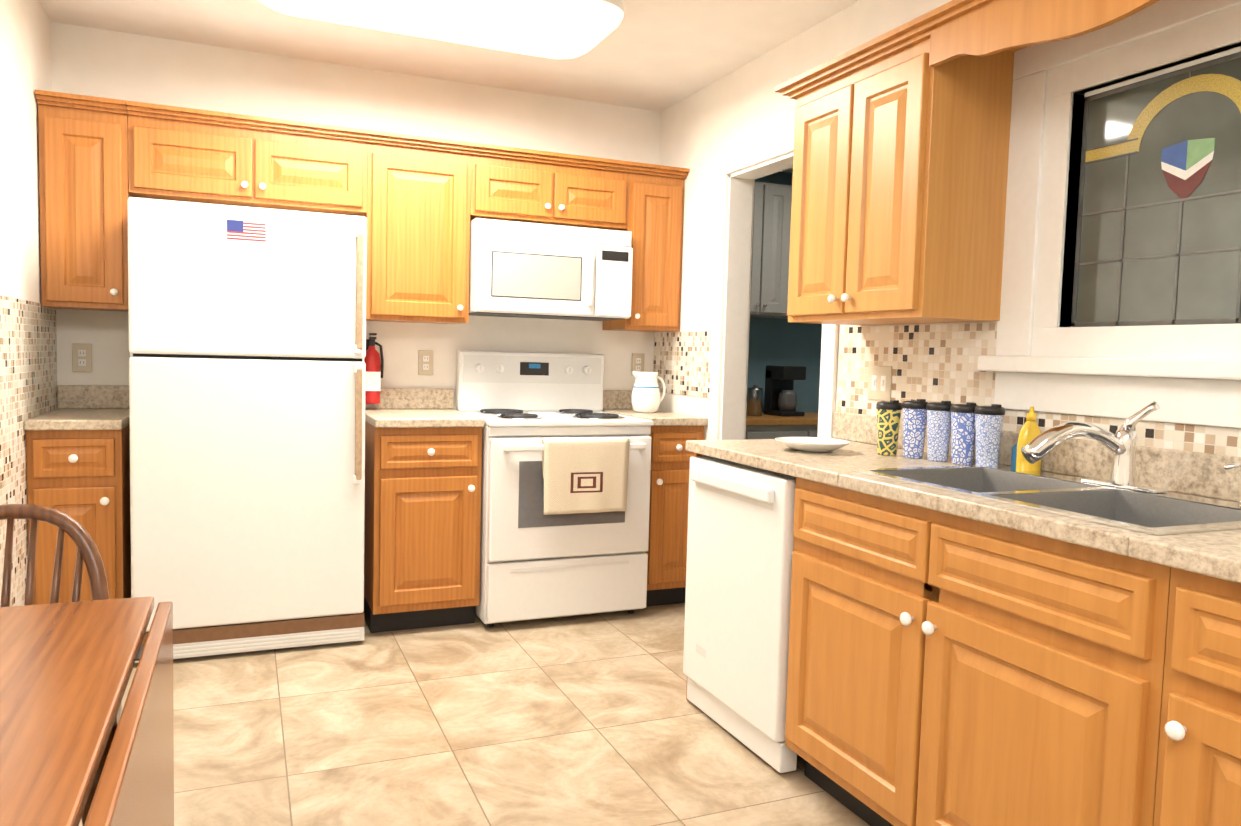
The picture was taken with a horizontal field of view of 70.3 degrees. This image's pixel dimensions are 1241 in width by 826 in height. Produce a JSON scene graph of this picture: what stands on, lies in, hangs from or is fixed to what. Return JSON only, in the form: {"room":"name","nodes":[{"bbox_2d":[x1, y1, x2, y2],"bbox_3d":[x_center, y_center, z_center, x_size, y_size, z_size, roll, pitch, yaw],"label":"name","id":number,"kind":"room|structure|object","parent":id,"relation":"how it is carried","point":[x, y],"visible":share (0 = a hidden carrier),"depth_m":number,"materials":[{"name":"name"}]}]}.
{"room":"kitchen","nodes":[
{"label":"kitchen","id":0,"kind":"room"},
{"bbox_2d":[0,0,51,302],"bbox_3d":[-1.362,-0.151,1.079,0.200,2.511,5.600,0,4,-23],"label":"wall","id":1,"kind":"structure","parent":0,"point":[25,52],"depth_m":3.13,"materials":[{"name":"paint"}]},
{"bbox_2d":[0,295,57,606],"bbox_3d":[-2.140,0.272,3.167,0.004,1.352,1.211,0,4,-23],"label":"wall","id":2,"kind":"structure","parent":1,"relation":"attached to","point":[28,363],"depth_m":3.09,"materials":[{"name":"tile"}]},
{"bbox_2d":[51,22,660,409],"bbox_3d":[-1.152,-0.354,4.270,3.088,2.511,0.120,0,4,-23],"label":"wall","id":3,"kind":"structure","parent":0,"point":[95,62],"depth_m":4.16,"materials":[{"name":"paint"}]},
{"bbox_2d":[72,343,91,371],"bbox_3d":[-2.276,-0.233,3.726,0.072,0.120,0.008,0,4,-23],"label":"electrical outlet","id":4,"kind":"object","parent":3,"relation":"attached to","point":[81,357],"visible":1,"depth_m":3.72,"materials":[{"name":"beige plastic"}]},
{"bbox_2d":[35,89,131,311],"bbox_3d":[-2.138,-0.824,3.550,0.298,0.805,0.357,0,4,-23],"label":"upper cabinet","id":5,"kind":"object","parent":3,"relation":"attached to","point":[85,194],"visible":0.92,"depth_m":3.42,"materials":[{"name":"brown wood"}]},
{"bbox_2d":[126,100,368,215],"bbox_3d":[-1.572,-1.056,3.773,0.914,0.342,0.357,0,4,-23],"label":"upper cabinet","id":6,"kind":"object","parent":3,"relation":"attached to","point":[175,153],"visible":1,"depth_m":3.63,"materials":[{"name":"brown wood"}]},
{"bbox_2d":[364,333,383,403],"bbox_3d":[-1.159,-0.209,4.130,0.096,0.328,0.145,0,4,-23],"label":"fire extinguisher","id":7,"kind":"object","parent":3,"relation":"attached to","point":[374,363],"visible":0.98,"depth_m":4.10,"materials":[{"name":"red metal"}]},
{"bbox_2d":[364,130,473,323],"bbox_3d":[-0.948,-0.825,4.057,0.456,0.805,0.357,0,4,-23],"label":"upper cabinet","id":8,"kind":"object","parent":3,"relation":"attached to","point":[417,215],"visible":0.96,"depth_m":3.92,"materials":[{"name":"brown wood"}]},
{"bbox_2d":[418,350,432,374],"bbox_3d":[-0.948,-0.244,4.291,0.072,0.120,0.008,0,4,-23],"label":"electrical outlet","id":9,"kind":"object","parent":3,"relation":"attached to","point":[425,362],"visible":1,"depth_m":4.29,"materials":[{"name":"beige plastic"}]},
{"bbox_2d":[470,143,633,230],"bbox_3d":[-0.370,-1.072,4.285,0.784,0.312,0.357,0,4,-23],"label":"upper cabinet","id":10,"kind":"object","parent":3,"relation":"attached to","point":[528,185],"visible":0.98,"depth_m":4.15,"materials":[{"name":"brown wood"}]},
{"bbox_2d":[469,218,632,320],"bbox_3d":[-0.365,-0.679,4.277,0.772,0.424,0.430,0,4,-23],"label":"microwave","id":11,"kind":"object","parent":10,"relation":"attached to","point":[530,270],"visible":0.98,"depth_m":4.10,"materials":[{"name":"white plastic"}]},
{"bbox_2d":[632,353,644,375],"bbox_3d":[0.095,-0.261,4.734,0.072,0.120,0.008,0,4,-23],"label":"electrical outlet","id":12,"kind":"object","parent":3,"relation":"attached to","point":[637,362],"visible":0.94,"depth_m":4.73,"materials":[{"name":"beige plastic"}]},
{"bbox_2d":[602,162,689,331],"bbox_3d":[0.124,-0.826,4.514,0.302,0.805,0.357,0,4,-23],"label":"upper cabinet","id":13,"kind":"object","parent":3,"relation":"attached to","point":[655,208],"visible":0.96,"depth_m":4.39,"materials":[{"name":"brown wood"}]},
{"bbox_2d":[38,0,858,172],"bbox_3d":[0.574,-1.508,2.998,5.268,0.050,7.800,0,4,-23],"label":"ceiling","id":14,"kind":"structure","parent":0,"point":[658,55],"depth_m":3.72,"materials":[{"name":"paint"}]},
{"bbox_2d":[259,0,623,58],"bbox_3d":[-0.652,-1.483,3.219,1.290,0.092,0.580,0,4,-23],"label":"ceiling light fixture","id":15,"kind":"object","parent":14,"relation":"attached to","point":[560,29],"visible":1,"depth_m":3.22,"materials":[{"name":"beige"}]},
{"bbox_2d":[79,603,869,825],"bbox_3d":[0.505,1.046,3.166,5.268,0.050,7.800,0,4,-23],"label":"floor","id":16,"kind":"structure","parent":0,"point":[596,719],"depth_m":2.77,"materials":[{"name":"tile"}]},
{"bbox_2d":[0,504,108,606],"bbox_3d":[-1.322,0.643,1.837,0.451,0.835,0.517,0,4,-23],"label":"chair","id":17,"kind":"object","parent":16,"relation":"on","point":[88,553],"visible":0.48,"depth_m":2.04,"materials":[{"name":"brown wood"}]},
{"bbox_2d":[26,424,130,604],"bbox_3d":[-2.116,0.484,3.503,0.300,0.886,0.646,0,4,-23],"label":"base cabinet","id":18,"kind":"object","parent":16,"relation":"on","point":[82,477],"visible":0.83,"depth_m":3.23,"materials":[{"name":"brown wood"}]},
{"bbox_2d":[24,385,129,429],"bbox_3d":[-2.102,-0.028,3.476,0.305,0.137,0.630,0,4,-23],"label":"countertop","id":19,"kind":"structure","parent":18,"relation":"on","point":[93,407],"depth_m":3.63,"materials":[{"name":"stone"}]},
{"bbox_2d":[0,596,173,825],"bbox_3d":[-0.750,0.769,0.725,0.570,0.755,1.740,0,4,-23],"label":"drop-leaf table","id":20,"kind":"object","parent":16,"relation":"on","point":[73,751],"visible":1,"depth_m":1.17,"materials":[{"name":"brown wood"}]},
{"bbox_2d":[127,197,366,662],"bbox_3d":[-1.531,0.054,3.665,0.840,1.715,0.692,0,4,-23],"label":"refrigerator","id":21,"kind":"object","parent":16,"relation":"on","point":[247,364],"visible":0.92,"depth_m":3.37,"materials":[{"name":"white metal"}]},
{"bbox_2d":[363,421,481,632],"bbox_3d":[-0.926,0.483,4.010,0.452,0.886,0.646,0,4,-23],"label":"base cabinet","id":22,"kind":"object","parent":16,"relation":"on","point":[422,524],"visible":1,"depth_m":3.75,"materials":[{"name":"brown wood"}]},
{"bbox_2d":[365,388,484,427],"bbox_3d":[-0.915,-0.029,3.982,0.458,0.137,0.630,0,4,-23],"label":"countertop","id":23,"kind":"structure","parent":22,"relation":"on","point":[411,408],"depth_m":4.12,"materials":[{"name":"stone"}]},
{"bbox_2d":[456,350,653,627],"bbox_3d":[-0.332,0.323,4.189,0.768,1.215,0.725,0,4,-23],"label":"range","id":24,"kind":"object","parent":16,"relation":"on","point":[536,562],"visible":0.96,"depth_m":3.95,"materials":[{"name":"white metal"}]},
{"bbox_2d":[542,438,629,514],"bbox_3d":[-0.154,0.274,3.879,0.400,0.328,0.050,0,4,-23],"label":"hanging towel","id":25,"kind":"object","parent":24,"relation":"hanging from","point":[585,475],"visible":0.98,"depth_m":3.86,"materials":[{"name":"fabric"}]},
{"bbox_2d":[645,425,703,606],"bbox_3d":[0.146,0.482,4.467,0.300,0.886,0.646,0,4,-23],"label":"base cabinet","id":26,"kind":"object","parent":16,"relation":"on","point":[666,552],"visible":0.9,"depth_m":4.19,"materials":[{"name":"brown wood"}]},
{"bbox_2d":[602,390,707,425],"bbox_3d":[0.157,-0.030,4.438,0.305,0.137,0.630,0,4,-23],"label":"countertop","id":27,"kind":"structure","parent":26,"relation":"on","point":[617,402],"depth_m":4.41,"materials":[{"name":"stone"}]},
{"bbox_2d":[631,371,665,412],"bbox_3d":[0.143,-0.109,4.481,0.190,0.211,0.148,0,4,-23],"label":"pitcher","id":28,"kind":"object","parent":27,"relation":"on","point":[645,396],"visible":1,"depth_m":4.42,"materials":[{"name":"white ceramic"}]},
{"bbox_2d":[686,453,705,700],"bbox_3d":[0.523,0.575,3.207,0.598,0.886,0.013,0,4,-23],"label":"cabinet end panel","id":29,"kind":"object","parent":16,"relation":"on","point":[696,454],"visible":0.14,"depth_m":3.06,"materials":[{"name":"brown wood"}]},
{"bbox_2d":[683,456,796,772],"bbox_3d":[0.615,0.598,2.911,0.640,0.860,0.600,0,4,-23],"label":"dishwasher","id":30,"kind":"object","parent":16,"relation":"on","point":[740,539],"visible":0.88,"depth_m":2.72,"materials":[{"name":"white metal"}]},
{"bbox_2d":[745,412,817,439],"bbox_3d":[0.864,0.435,5.826,1.400,0.840,0.607,0,4,-23],"label":"countertop","id":31,"kind":"structure","parent":16,"relation":"on","point":[764,426],"depth_m":5.56,"materials":[{"name":"brown wood"}]},
{"bbox_2d":[747,385,762,415],"bbox_3d":[0.878,-0.083,5.766,0.100,0.200,0.098,0,4,-23],"label":"steel canister","id":32,"kind":"object","parent":31,"relation":"on","point":[754,399],"visible":1,"depth_m":5.72,"materials":[{"name":"silver metal"}]},
{"bbox_2d":[764,365,805,415],"bbox_3d":[1.098,-0.150,5.888,0.180,0.330,0.220,0,4,-23],"label":"coffee maker","id":33,"kind":"object","parent":31,"relation":"on","point":[780,398],"visible":1,"depth_m":5.83,"materials":[{"name":"black plastic"}]},
{"bbox_2d":[785,477,1170,825],"bbox_3d":[0.953,0.658,2.128,0.646,0.886,1.100,0,4,-23],"label":"base cabinet","id":34,"kind":"object","parent":16,"relation":"on","point":[945,669],"visible":0.96,"depth_m":1.89,"materials":[{"name":"brown wood"}]},
{"bbox_2d":[686,411,1240,583],"bbox_3d":[0.960,0.143,2.130,0.632,0.137,2.270,0,4,-23],"label":"countertop","id":35,"kind":"structure","parent":34,"relation":"on","point":[1216,554],"depth_m":2.07,"materials":[{"name":"stone"}]},
{"bbox_2d":[775,437,851,451],"bbox_3d":[0.612,0.103,2.807,0.240,0.033,0.240,0,4,-23],"label":"plate","id":36,"kind":"object","parent":35,"relation":"on","point":[812,444],"visible":1,"depth_m":2.76,"materials":[{"name":"white ceramic"}]},
{"bbox_2d":[876,400,901,455],"bbox_3d":[0.832,0.044,2.738,0.079,0.171,0.079,0,4,-23],"label":"tumbler","id":37,"kind":"object","parent":35,"relation":"on","point":[888,418],"visible":1,"depth_m":2.71,"materials":[{"name":"yellow plastic"}]},
{"bbox_2d":[902,399,927,458],"bbox_3d":[0.892,0.046,2.674,0.079,0.179,0.079,0,4,-23],"label":"tumbler","id":38,"kind":"object","parent":35,"relation":"on","point":[914,420],"visible":0.92,"depth_m":2.65,"materials":[{"name":"blue plastic"}]},
{"bbox_2d":[926,401,951,461],"bbox_3d":[0.942,0.052,2.607,0.079,0.179,0.079,0,4,-23],"label":"tumbler","id":39,"kind":"object","parent":35,"relation":"on","point":[938,426],"visible":0.94,"depth_m":2.58,"materials":[{"name":"blue plastic"}]},
{"bbox_2d":[950,402,977,464],"bbox_3d":[0.988,0.058,2.537,0.079,0.179,0.079,0,4,-23],"label":"tumbler","id":40,"kind":"object","parent":35,"relation":"on","point":[963,432],"visible":0.94,"depth_m":2.51,"materials":[{"name":"blue plastic"}]},
{"bbox_2d":[974,404,1004,466],"bbox_3d":[1.029,0.064,2.466,0.079,0.179,0.079,0,4,-23],"label":"tumbler","id":41,"kind":"object","parent":35,"relation":"on","point":[988,422],"visible":0.92,"depth_m":2.44,"materials":[{"name":"blue plastic"}]},
{"bbox_2d":[1011,435,1018,467],"bbox_3d":[1.110,0.109,2.442,0.048,0.096,0.048,0,4,-23],"label":"bottle","id":42,"kind":"object","parent":35,"relation":"on","point":[1013,456],"visible":0.19,"depth_m":2.44,"materials":[{"name":"blue plastic"}]},
{"bbox_2d":[1016,407,1041,470],"bbox_3d":[1.108,0.072,2.383,0.078,0.178,0.047,0,4,-23],"label":"dish soap bottle","id":43,"kind":"object","parent":35,"relation":"on","point":[1030,431],"visible":0.79,"depth_m":2.37,"materials":[{"name":"yellow plastic"}]},
{"bbox_2d":[851,465,1240,534],"bbox_3d":[0.997,0.274,2.019,0.510,0.197,0.840,0,4,-23],"label":"sink","id":44,"kind":"object","parent":35,"relation":"in","point":[1131,509],"visible":0.15,"depth_m":2.01,"materials":[{"name":"silver metal"}]},
{"bbox_2d":[1223,463,1240,506],"bbox_3d":[1.290,0.149,1.820,0.084,0.094,0.046,0,4,-23],"label":"soap dispenser","id":45,"kind":"object","parent":44,"relation":"on","point":[1232,466],"visible":1,"depth_m":1.82,"materials":[{"name":"silver metal"}]},
{"bbox_2d":[1021,401,1168,492],"bbox_3d":[1.108,0.071,2.053,0.280,0.208,0.201,0,4,-23],"label":"faucet","id":46,"kind":"object","parent":35,"relation":"on","point":[1121,444],"visible":1,"depth_m":2.07,"materials":[{"name":"silver metal"}]},
{"bbox_2d":[1154,567,1240,825],"bbox_3d":[1.276,0.716,1.370,0.646,0.886,0.548,0,4,-23],"label":"base cabinet","id":47,"kind":"object","parent":16,"relation":"on","point":[1198,782],"visible":1,"depth_m":1.43,"materials":[{"name":"brown wood"}]},
{"bbox_2d":[747,171,821,412],"bbox_3d":[0.853,-0.423,6.143,2.070,2.511,0.100,0,4,-23],"label":"wall","id":48,"kind":"structure","parent":0,"point":[778,342],"depth_m":6.18,"materials":[{"name":"teal paint"}]},
{"bbox_2d":[750,181,791,317],"bbox_3d":[0.850,-1.075,5.851,0.460,0.850,0.336,0,4,-23],"label":"upper cabinet","id":49,"kind":"object","parent":48,"relation":"attached to","point":[771,249],"depth_m":5.73,"materials":[{"name":"grey wood"}]},
{"bbox_2d":[658,0,1240,439],"bbox_3d":[1.293,-0.160,2.319,0.120,2.511,5.400,0,4,-23],"label":"wall","id":50,"kind":"structure","parent":0,"point":[704,130],"depth_m":4.01,"materials":[{"name":"paint"}]},
{"bbox_2d":[708,129,838,439],"bbox_3d":[0.678,-0.083,3.763,0.156,2.135,0.950,0,4,-23],"label":"door frame","id":51,"kind":"structure","parent":50,"relation":"attached to","point":[733,311],"depth_m":4.07,"materials":[{"name":"white wood"}]},
{"bbox_2d":[786,16,1025,325],"bbox_3d":[0.850,-0.685,2.781,0.321,0.788,0.660,0,4,-23],"label":"upper cabinet","id":52,"kind":"object","parent":50,"relation":"attached to","point":[900,165],"depth_m":2.53,"materials":[{"name":"brown wood"}]},
{"bbox_2d":[653,322,1240,456],"bbox_3d":[1.000,-0.127,2.848,0.004,0.320,4.196,0,4,-23],"label":"backsplash","id":53,"kind":"structure","parent":50,"relation":"attached to","point":[928,363],"depth_m":2.87,"materials":[{"name":"tile"}]},
{"bbox_2d":[867,365,891,400],"bbox_3d":[0.898,-0.104,3.065,0.012,0.120,0.120,0,4,-23],"label":"light switch","id":54,"kind":"object","parent":53,"relation":"attached to","point":[879,381],"visible":0.88,"depth_m":3.06,"materials":[{"name":"white plastic"}]},
{"bbox_2d":[978,0,1240,427],"bbox_3d":[1.351,-0.534,2.108,0.178,1.112,1.070,0,4,-23],"label":"window","id":55,"kind":"structure","parent":50,"relation":"in","point":[1037,344],"depth_m":2.34,"materials":[{"name":"white wood"}]},
{"bbox_2d":[1071,46,1240,326],"bbox_3d":[1.352,-0.524,2.109,0.014,0.622,0.584,0,4,-23],"label":"window panel","id":56,"kind":"object","parent":55,"relation":"attached to","point":[1158,239],"visible":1,"depth_m":2.16,"materials":[{"name":"grey glass"}]}
]}

